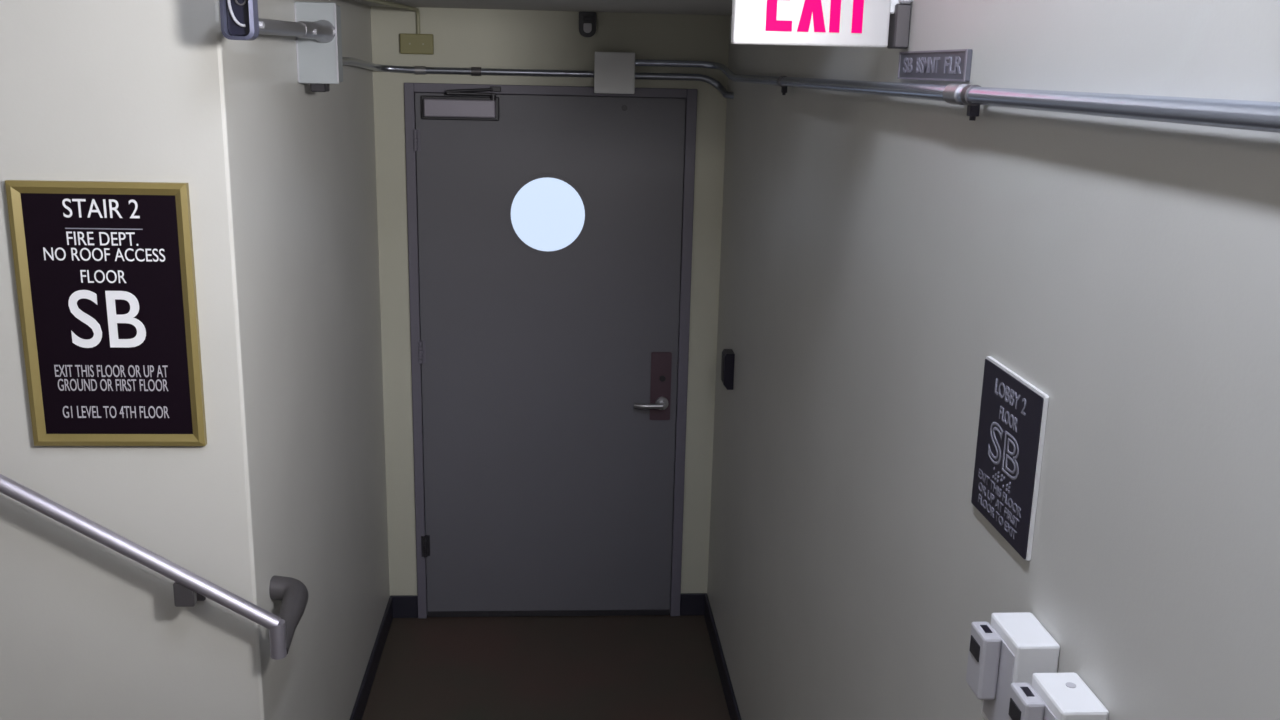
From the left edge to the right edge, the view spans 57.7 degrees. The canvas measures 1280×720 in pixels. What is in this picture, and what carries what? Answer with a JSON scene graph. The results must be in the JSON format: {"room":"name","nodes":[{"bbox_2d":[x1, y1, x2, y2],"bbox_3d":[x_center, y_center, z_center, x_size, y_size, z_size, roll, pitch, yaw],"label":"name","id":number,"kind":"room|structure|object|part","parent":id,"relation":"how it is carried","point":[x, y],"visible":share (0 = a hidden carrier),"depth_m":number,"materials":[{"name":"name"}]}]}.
{"room":"stairwell","nodes":[
{"label":"stairwell","id":0,"kind":"room"},
{"bbox_2d":[0,0,259,719],"bbox_3d":[-2.041,-0.065,2.509,2.315,3.290,0.103,0,14,-4],"label":"wall","id":1,"kind":"structure","parent":0,"point":[91,90],"depth_m":2.59,"materials":[{"name":"beige paint"}]},
{"bbox_2d":[5,180,206,445],"bbox_3d":[-1.142,-0.092,2.498,0.368,0.579,0.020,0,14,-4],"label":"sign","id":2,"kind":"object","parent":1,"relation":"attached to","point":[105,270],"visible":1,"depth_m":2.49,"materials":[{"name":"black plastic"},{"name":"white lettering paint"},{"name":"gold metal"}]},
{"bbox_2d":[0,474,308,659],"bbox_3d":[-1.870,-0.024,2.517,2.176,1.384,0.271,0,14,-4],"label":"handrail","id":3,"kind":"object","parent":1,"relation":"attached to","point":[189,588],"visible":1,"depth_m":2.58,"materials":[{"name":"silver metal"}]},
{"bbox_2d":[214,0,389,719],"bbox_3d":[-0.999,0.129,3.583,0.103,2.436,1.952,0,14,-4],"label":"wall","id":4,"kind":"structure","parent":0,"point":[300,163],"depth_m":3.25,"materials":[{"name":"beige paint"}]},
{"bbox_2d":[219,0,342,91],"bbox_3d":[-0.826,-0.731,2.692,0.110,0.230,0.968,0,14,-4],"label":"security camera","id":5,"kind":"object","parent":4,"relation":"attached to","point":[316,27],"visible":1,"depth_m":3.04,"materials":[{"name":"grey metal"}]},
{"bbox_3d":[-0.803,-0.734,2.562,0.033,0.038,0.500,1,14,-3],"label":"arm","id":6,"kind":"part","parent":5,"relation":"part of","materials":[{"name":"silver metal"}]},
{"bbox_2d":[298,20,334,42],"bbox_3d":[-0.823,-0.829,2.914,0.060,0.060,0.290,0,14,-4],"label":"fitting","id":7,"kind":"object","parent":5,"relation":"attached to","point":[316,31],"depth_m":2.98,"materials":[{"name":"silver metal"}]},
{"bbox_2d":[350,597,392,719],"bbox_3d":[-0.968,1.262,3.872,0.012,0.100,1.930,0,14,-4],"label":"baseboard","id":8,"kind":"structure","parent":4,"relation":"attached to","point":[358,710],"depth_m":4.32,"materials":[{"name":"grey rubber"}]},
{"bbox_2d":[342,57,593,77],"bbox_3d":[-0.538,-0.941,3.753,0.812,0.055,1.149,0,14,-4],"label":"conduit","id":9,"kind":"object","parent":4,"relation":"attached to","point":[423,70],"visible":0.96,"depth_m":4.28,"materials":[{"name":"grey metal"}]},
{"bbox_2d":[353,0,732,14],"bbox_3d":[-0.259,-1.123,3.430,1.545,0.100,1.969,0,14,-4],"label":"ceiling","id":10,"kind":"structure","parent":0,"point":[694,7],"depth_m":3.88,"materials":[{"name":"paint"}]},
{"bbox_2d":[362,613,730,719],"bbox_3d":[-1.369,1.775,2.249,3.884,0.120,7.694,0,14,-4],"label":"floor","id":11,"kind":"structure","parent":0,"point":[621,667],"depth_m":4.43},
{"bbox_2d":[371,6,729,595],"bbox_3d":[-0.346,-0.121,4.634,1.545,2.436,0.120,0,14,-4],"label":"wall","id":12,"kind":"structure","parent":0,"point":[463,38],"depth_m":4.40,"materials":[{"name":"yellow paint"}]},
{"bbox_2d":[363,0,433,54],"bbox_3d":[-0.807,-1.095,3.816,0.121,0.163,0.929,1,14,-2],"label":"blank plate","id":13,"kind":"object","parent":12,"relation":"attached to","point":[418,43],"visible":1,"depth_m":4.24,"materials":[{"name":"yellow metal"}]},
{"bbox_2d":[390,593,706,617],"bbox_3d":[-0.377,1.027,4.855,1.321,0.100,0.012,0,14,-4],"label":"baseboard","id":14,"kind":"structure","parent":12,"relation":"attached to","point":[404,606],"depth_m":4.82,"materials":[{"name":"grey rubber"}]},
{"bbox_2d":[404,83,697,618],"bbox_3d":[-0.355,0.019,4.627,1.092,2.166,0.201,0,14,-4],"label":"door","id":15,"kind":"structure","parent":12,"relation":"in","point":[550,228],"depth_m":4.58,"materials":[{"name":"grey paint"}]},
{"bbox_3d":[-0.669,-0.938,4.323,0.288,0.086,0.020,0,14,-4],"label":"closer plate","id":16,"kind":"part","parent":15,"relation":"part of","materials":[{"name":"grey metal"}]},
{"bbox_3d":[-0.613,-0.986,4.286,0.202,0.048,0.039,-2,14,-12],"label":"closer arm","id":17,"kind":"part","parent":15,"relation":"part of","materials":[{"name":"grey metal"}]},
{"bbox_3d":[0.045,0.179,4.626,0.141,0.052,0.058,0,14,-4],"label":"lever handle","id":18,"kind":"part","parent":15,"relation":"part of","materials":[{"name":"silver metal"}]},
{"bbox_3d":[0.083,0.105,4.644,0.082,0.281,0.008,0,14,-4],"label":"lock plate","id":19,"kind":"part","parent":15,"relation":"part of","materials":[{"name":"brown metal"}]},
{"bbox_2d":[579,11,595,36],"bbox_3d":[-0.194,-1.238,4.284,0.064,0.090,0.028,0,14,-4],"label":"beacon","id":20,"kind":"object","parent":12,"relation":"attached to","point":[587,20],"visible":1,"depth_m":4.28,"materials":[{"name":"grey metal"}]},
{"bbox_2d":[594,52,634,93],"bbox_3d":[-0.095,-1.067,4.312,0.150,0.149,0.070,0,14,-4],"label":"junction box","id":21,"kind":"object","parent":12,"relation":"attached to","point":[614,72],"visible":1,"depth_m":4.28,"materials":[{"name":"grey plastic"}]},
{"bbox_2d":[635,72,733,98],"bbox_3d":[0.181,-1.024,4.331,0.410,0.087,0.135,6,15,18],"label":"conduit","id":22,"kind":"object","parent":12,"relation":"attached to","point":[645,76],"visible":0.95,"depth_m":4.33,"materials":[{"name":"grey metal"}]},
{"bbox_2d":[707,0,1279,719],"bbox_3d":[0.586,0.281,1.379,0.120,3.290,6.494,0,14,-4],"label":"wall","id":23,"kind":"structure","parent":0,"point":[876,250],"depth_m":1.62,"materials":[{"name":"beige paint"}]},
{"bbox_2d":[704,594,741,719],"bbox_3d":[0.481,1.812,1.821,0.012,0.100,6.352,0,14,-4],"label":"baseboard","id":24,"kind":"structure","parent":23,"relation":"attached to","point":[730,698],"depth_m":4.39,"materials":[{"name":"grey rubber"}]},
{"bbox_2d":[721,349,734,389],"bbox_3d":[0.316,0.034,4.204,0.038,0.133,0.075,0,14,-4],"label":"card reader","id":25,"kind":"object","parent":23,"relation":"attached to","point":[728,356],"visible":1,"depth_m":4.17,"materials":[{"name":"black plastic"}]},
{"bbox_3d":[0.298,0.029,4.201,0.002,0.085,0.051,0,14,-4],"label":"plate","id":26,"kind":"part","parent":25,"relation":"part of","materials":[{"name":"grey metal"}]},
{"bbox_2d":[731,0,912,48],"bbox_3d":[0.325,-0.660,2.074,0.317,0.193,0.058,0,14,-4],"label":"exit sign","id":27,"kind":"object","parent":23,"relation":"attached to","point":[832,23],"visible":1,"depth_m":2.07,"materials":[{"name":"white plastic"}]},
{"bbox_3d":[0.458,-0.670,2.080,0.020,0.095,0.026,0,14,-4],"label":"arm","id":28,"kind":"part","parent":27,"relation":"part of","materials":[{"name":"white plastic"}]},
{"bbox_2d":[897,49,972,81],"bbox_3d":[0.487,-0.493,1.941,0.009,0.048,0.365,0,14,-4],"label":"wall plaque","id":29,"kind":"object","parent":23,"relation":"attached to","point":[938,65],"visible":1,"depth_m":1.90,"materials":[{"name":"grey plastic"}]},
{"bbox_2d":[635,59,1279,132],"bbox_3d":[0.356,-0.296,1.280,0.358,0.093,6.357,0,14,-4],"label":"conduit","id":30,"kind":"object","parent":23,"relation":"attached to","point":[1225,113],"visible":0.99,"depth_m":1.37,"materials":[{"name":"silver metal"}]},
{"bbox_2d":[971,356,1048,560],"bbox_3d":[0.507,0.130,1.606,0.008,0.227,0.213,0,14,-4],"label":"sign","id":31,"kind":"object","parent":23,"relation":"attached to","point":[1013,411],"visible":1,"depth_m":1.59,"materials":[{"name":"black plastic"}]},
{"bbox_2d":[966,612,1059,719],"bbox_3d":[0.475,0.414,1.496,0.083,0.150,0.094,0,14,-4],"label":"wall box","id":32,"kind":"object","parent":23,"relation":"attached to","point":[1014,647],"visible":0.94,"depth_m":1.48,"materials":[{"name":"white plastic"}]},
{"bbox_2d":[1007,672,1108,719],"bbox_3d":[0.484,0.456,1.365,0.083,0.151,0.090,0,14,-4],"label":"wall box","id":33,"kind":"object","parent":23,"relation":"attached to","point":[1050,696],"visible":1,"depth_m":1.35,"materials":[{"name":"white plastic"}]}
]}

